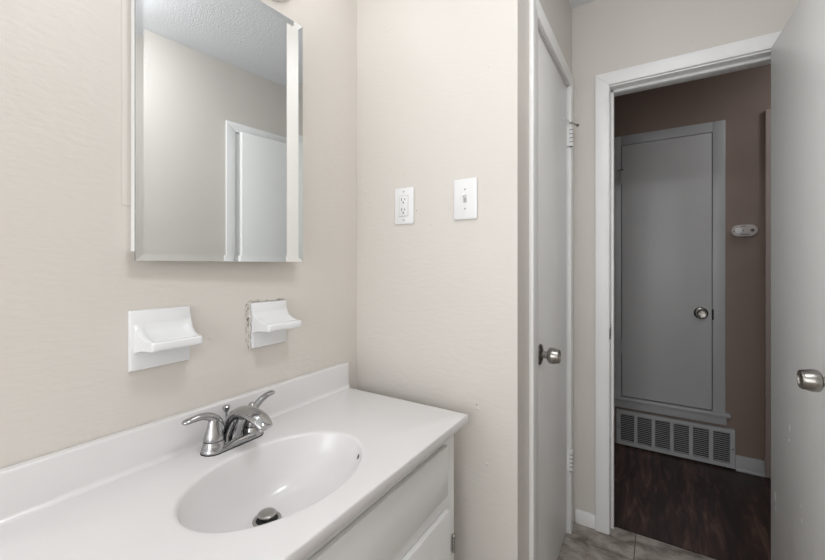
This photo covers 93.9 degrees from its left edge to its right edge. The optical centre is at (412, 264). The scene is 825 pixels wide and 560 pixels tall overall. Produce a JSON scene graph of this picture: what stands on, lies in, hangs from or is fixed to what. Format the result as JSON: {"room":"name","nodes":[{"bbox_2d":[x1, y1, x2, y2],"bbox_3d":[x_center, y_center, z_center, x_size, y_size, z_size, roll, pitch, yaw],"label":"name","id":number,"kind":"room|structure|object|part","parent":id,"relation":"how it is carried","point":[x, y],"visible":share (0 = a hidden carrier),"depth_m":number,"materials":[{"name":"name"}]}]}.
{"room":"bathroom","nodes":[
{"label":"bathroom","id":0,"kind":"room"},
{"bbox_2d":[0,0,356,468],"bbox_3d":[-1.028,0.005,0.241,0.100,2.447,2.905,0,0,32],"label":"wall","id":1,"kind":"structure","parent":0,"point":[71,277],"depth_m":0.78,"materials":[{"name":"beige paint"}]},
{"bbox_2d":[128,306,202,371],"bbox_3d":[-0.538,0.162,0.849,0.076,0.129,0.126,0,0,32],"label":"soap dish","id":2,"kind":"object","parent":1,"relation":"attached to","point":[159,336],"visible":1,"depth_m":0.84,"materials":[{"name":"white ceramic"}]},
{"bbox_2d":[134,313,202,353],"bbox_3d":[-0.532,0.153,0.849,0.067,0.078,0.120,0,0,32],"label":"shelf","id":3,"kind":"object","parent":2,"relation":"attached to","point":[154,333],"depth_m":0.85,"materials":[{"name":"white ceramic"}]},
{"bbox_2d":[0,362,349,525],"bbox_3d":[-0.503,0.391,0.945,0.028,0.085,1.016,0,0,32],"label":"backsplash","id":4,"kind":"structure","parent":1,"relation":"attached to","point":[31,486],"depth_m":0.79,"materials":[{"name":"white stone"}]},
{"bbox_2d":[121,0,302,261],"bbox_3d":[-0.469,-0.360,0.978,0.054,0.702,0.441,0,0,32],"label":"medicine cabinet","id":5,"kind":"object","parent":1,"relation":"attached to","point":[212,90],"visible":1,"depth_m":0.93,"materials":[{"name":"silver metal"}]},
{"bbox_2d":[245,298,300,349],"bbox_3d":[-0.390,0.164,1.086,0.086,0.136,0.136,0,0,32],"label":"soap dish","id":6,"kind":"object","parent":1,"relation":"attached to","point":[268,321],"visible":1,"depth_m":1.08,"materials":[{"name":"white ceramic"}]},
{"bbox_3d":[-0.412,0.168,1.108,0.011,0.126,0.116,0,0,32],"label":"plate","id":7,"kind":"part","parent":6,"relation":"part of","materials":[{"name":"white ceramic"}]},
{"bbox_2d":[252,306,300,333],"bbox_3d":[-0.380,0.156,1.087,0.070,0.070,0.118,0,0,32],"label":"shelf","id":8,"kind":"object","parent":6,"relation":"attached to","point":[265,319],"depth_m":1.08,"materials":[{"name":"white ceramic"}]},
{"bbox_2d":[357,0,526,559],"bbox_3d":[0.033,0.005,1.347,0.706,2.447,0.100,0,0,32],"label":"wall","id":9,"kind":"structure","parent":0,"point":[442,84],"depth_m":1.23,"materials":[{"name":"beige paint"}]},
{"bbox_2d":[395,187,413,224],"bbox_3d":[-0.029,-0.203,1.322,0.079,0.125,0.009,0,0,32],"label":"wall outlet","id":10,"kind":"object","parent":9,"relation":"attached to","point":[404,197],"visible":1,"depth_m":1.32,"materials":[{"name":"white plastic"}]},
{"bbox_2d":[399,195,407,215],"bbox_3d":[-0.030,-0.203,1.320,0.034,0.069,0.004,0,0,32],"label":"receptacle","id":11,"kind":"object","parent":10,"relation":"attached to","point":[403,199],"depth_m":1.32,"materials":[{"name":"white plastic"}]},
{"bbox_2d":[454,177,476,219],"bbox_3d":[0.161,-0.205,1.194,0.079,0.127,0.020,0,0,32],"label":"light switch","id":12,"kind":"object","parent":9,"relation":"attached to","point":[465,190],"visible":1,"depth_m":1.20,"materials":[{"name":"white plastic"}]},
{"bbox_2d":[527,0,571,559],"bbox_3d":[0.516,0.005,1.543,0.100,2.447,0.748,0,0,32],"label":"wall","id":13,"kind":"structure","parent":0,"point":[558,13],"depth_m":1.40,"materials":[{"name":"beige paint"}]},
{"bbox_2d":[529,0,572,559],"bbox_3d":[0.517,0.179,1.528,0.110,2.100,0.686,0,0,32],"label":"door frame","id":14,"kind":"structure","parent":13,"relation":"attached to","point":[537,17],"depth_m":1.24,"materials":[{"name":"white paint"}]},
{"bbox_2d":[538,33,578,559],"bbox_3d":[0.573,0.202,1.518,0.103,2.007,0.596,0,0,32],"label":"door","id":15,"kind":"structure","parent":13,"relation":"in","point":[554,135],"depth_m":1.50,"materials":[{"name":"white paint"}]},
{"bbox_3d":[0.475,0.311,1.321,0.058,0.055,0.055,0,0,32],"label":"knob","id":16,"kind":"part","parent":15,"relation":"part of","materials":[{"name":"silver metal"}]},
{"bbox_2d":[569,0,596,8],"bbox_3d":[-0.150,-1.243,0.225,1.600,0.050,3.820,0,0,32],"label":"ceiling","id":17,"kind":"structure","parent":0,"point":[574,3],"depth_m":1.79,"materials":[{"name":"white paint"}]},
{"bbox_2d":[557,443,770,559],"bbox_3d":[0.309,1.247,0.574,3.000,0.064,4.900,0,0,32],"label":"floor","id":18,"kind":"structure","parent":0,"point":[718,512],"depth_m":1.90,"materials":[{"name":"brown wood"}]},
{"bbox_2d":[303,434,454,559],"bbox_3d":[-0.312,0.837,0.814,0.487,0.757,0.980,0,0,32],"label":"vanity cabinet","id":19,"kind":"object","parent":18,"relation":"on","point":[413,519],"visible":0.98,"depth_m":0.90,"materials":[{"name":"white paint"}]},
{"bbox_2d":[0,362,467,559],"bbox_3d":[-0.311,0.459,0.823,0.484,0.222,1.016,0,0,32],"label":"countertop","id":20,"kind":"structure","parent":19,"relation":"on","point":[331,448],"depth_m":0.79,"materials":[{"name":"white stone"}]},
{"bbox_2d":[181,390,274,456],"bbox_3d":[-0.394,0.383,0.915,0.166,0.097,0.240,0,0,32],"label":"faucet","id":21,"kind":"object","parent":20,"relation":"on","point":[243,424],"visible":1,"depth_m":0.89,"materials":[{"name":"silver metal"}]},
{"bbox_3d":[-0.473,0.371,0.877,0.044,0.067,0.091,0,0,32],"label":"lever handle","id":22,"kind":"part","parent":21,"relation":"part of","materials":[{"name":"silver metal"}]},
{"bbox_3d":[-0.462,0.418,0.895,0.053,0.024,0.053,0,0,32],"label":"handle","id":23,"kind":"part","parent":21,"relation":"part of","materials":[{"name":"silver metal"}]},
{"bbox_3d":[-0.459,0.383,0.950,0.018,0.074,0.018,0,0,32],"label":"lift rod","id":24,"kind":"part","parent":21,"relation":"part of","materials":[{"name":"silver metal"}]},
{"bbox_3d":[-0.394,0.382,0.911,0.163,0.094,0.052,0,0,32],"label":"spout","id":25,"kind":"part","parent":21,"relation":"part of","materials":[{"name":"silver metal"}]},
{"bbox_3d":[-0.408,0.418,0.979,0.053,0.024,0.053,0,0,32],"label":"handle","id":26,"kind":"part","parent":21,"relation":"part of","materials":[{"name":"silver metal"}]},
{"bbox_3d":[-0.394,0.372,1.001,0.044,0.066,0.097,0,0,32],"label":"lever handle","id":27,"kind":"part","parent":21,"relation":"part of","materials":[{"name":"silver metal"}]},
{"bbox_3d":[-0.016,0.898,0.891,0.016,0.441,0.427,0,0,32],"label":"door","id":28,"kind":"part","parent":19,"relation":"part of","materials":[{"name":"white paint"}]},
{"bbox_2d":[614,526,717,559],"bbox_3d":[1.187,1.225,1.634,0.612,0.016,0.008,0,0,32],"label":"threshold","id":29,"kind":"object","parent":18,"relation":"on","point":[614,526],"visible":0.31,"depth_m":1.68,"materials":[{"name":"black wood"}]},
{"bbox_2d":[572,0,800,520],"bbox_3d":[0.867,0.005,1.827,1.600,2.447,0.107,0,0,32],"label":"wall","id":30,"kind":"structure","parent":0,"point":[608,35],"depth_m":1.78,"materials":[{"name":"beige paint"}]},
{"bbox_2d":[575,509,594,528],"bbox_3d":[0.806,1.183,1.795,0.087,0.064,0.012,0,0,32],"label":"baseboard","id":31,"kind":"structure","parent":30,"relation":"attached to","point":[587,519],"depth_m":1.79,"materials":[{"name":"white paint"}]},
{"bbox_2d":[595,31,780,534],"bbox_3d":[1.182,0.180,1.626,0.730,2.098,0.139,0,0,32],"label":"door frame","id":32,"kind":"structure","parent":30,"relation":"attached to","point":[757,44],"depth_m":1.74,"materials":[{"name":"white paint"}]},
{"bbox_2d":[771,0,824,559],"bbox_3d":[1.157,0.202,1.164,0.114,2.007,0.659,0,0,31],"label":"door","id":33,"kind":"structure","parent":30,"relation":"in","point":[798,53],"depth_m":1.18,"materials":[{"name":"white paint"}]},
{"bbox_3d":[0.998,0.285,0.945,0.069,0.055,0.055,0,0,30],"label":"knob","id":34,"kind":"part","parent":33,"relation":"part of","materials":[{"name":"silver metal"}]},
{"bbox_2d":[614,64,770,460],"bbox_3d":[1.595,0.005,2.600,3.000,2.447,0.100,0,0,32],"label":"wall","id":35,"kind":"structure","parent":0,"point":[741,98],"depth_m":2.31,"materials":[{"name":"beige paint"}]},
{"bbox_2d":[621,146,708,409],"bbox_3d":[1.642,0.040,2.509,0.494,1.713,0.002,0,0,32],"label":"gap","id":36,"kind":"structure","parent":35,"relation":"attached to","point":[621,146],"depth_m":2.64,"materials":[{"name":"black"}]},
{"bbox_2d":[617,133,713,409],"bbox_3d":[1.615,0.038,2.482,0.522,1.703,0.078,0,0,32],"label":"door","id":37,"kind":"structure","parent":35,"relation":"in","point":[668,313],"depth_m":2.48,"materials":[{"name":"grey paint"}]},
{"bbox_3d":[1.774,0.298,2.365,0.055,0.055,0.050,0,0,32],"label":"knob","id":38,"kind":"part","parent":37,"relation":"part of","materials":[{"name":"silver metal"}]},
{"bbox_2d":[614,120,724,412],"bbox_3d":[1.638,0.009,2.503,0.618,1.775,0.018,0,0,32],"label":"door frame","id":39,"kind":"structure","parent":35,"relation":"attached to","point":[717,128],"depth_m":2.36,"materials":[{"name":"grey paint"}]},
{"bbox_2d":[614,395,730,424],"bbox_3d":[1.636,0.933,2.490,0.654,0.075,0.042,0,0,32],"label":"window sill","id":40,"kind":"structure","parent":35,"relation":"attached to","point":[687,412],"depth_m":2.46,"materials":[{"name":"grey paint"}]},
{"bbox_2d":[617,408,734,468],"bbox_3d":[1.667,1.103,2.476,0.628,0.232,0.025,0,0,32],"label":"air vent","id":41,"kind":"object","parent":35,"relation":"in","point":[712,444],"visible":1,"depth_m":2.46,"materials":[{"name":"white metal"}]},
{"bbox_3d":[1.456,1.103,2.609,0.082,0.181,0.011,0,0,32],"label":"louver panel","id":42,"kind":"part","parent":41,"relation":"part of","materials":[{"name":"grey paint"}]},
{"bbox_3d":[1.540,1.103,2.556,0.082,0.181,0.011,0,0,32],"label":"louver panel","id":43,"kind":"part","parent":41,"relation":"part of","materials":[{"name":"grey paint"}]},
{"bbox_3d":[1.625,1.103,2.502,0.082,0.181,0.011,0,0,32],"label":"louver panel","id":44,"kind":"part","parent":41,"relation":"part of","materials":[{"name":"grey paint"}]},
{"bbox_3d":[1.709,1.103,2.448,0.082,0.181,0.011,0,0,32],"label":"louver panel","id":45,"kind":"part","parent":41,"relation":"part of","materials":[{"name":"grey paint"}]},
{"bbox_3d":[1.793,1.103,2.395,0.082,0.181,0.011,0,0,32],"label":"louver panel","id":46,"kind":"part","parent":41,"relation":"part of","materials":[{"name":"grey paint"}]},
{"bbox_3d":[1.878,1.103,2.341,0.082,0.181,0.011,0,0,32],"label":"louver panel","id":47,"kind":"part","parent":41,"relation":"part of","materials":[{"name":"grey paint"}]},
{"bbox_2d":[730,224,757,236],"bbox_3d":[1.968,-0.203,2.285,0.124,0.072,0.032,0,0,32],"label":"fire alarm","id":48,"kind":"object","parent":35,"relation":"attached to","point":[750,230],"visible":1,"depth_m":2.27,"materials":[{"name":"grey plastic"}]},
{"bbox_2d":[735,455,765,476],"bbox_3d":[1.991,1.185,2.271,0.134,0.088,0.032,0,0,32],"label":"baseboard","id":49,"kind":"structure","parent":35,"relation":"attached to","point":[743,464],"depth_m":2.27,"materials":[{"name":"grey paint"}]},
{"bbox_2d":[765,109,770,477],"bbox_3d":[2.101,0.165,2.205,0.122,2.128,0.025,0,0,32],"label":"door frame","id":50,"kind":"structure","parent":35,"relation":"attached to","point":[768,111],"depth_m":2.22,"materials":[{"name":"beige paint"}]}
]}

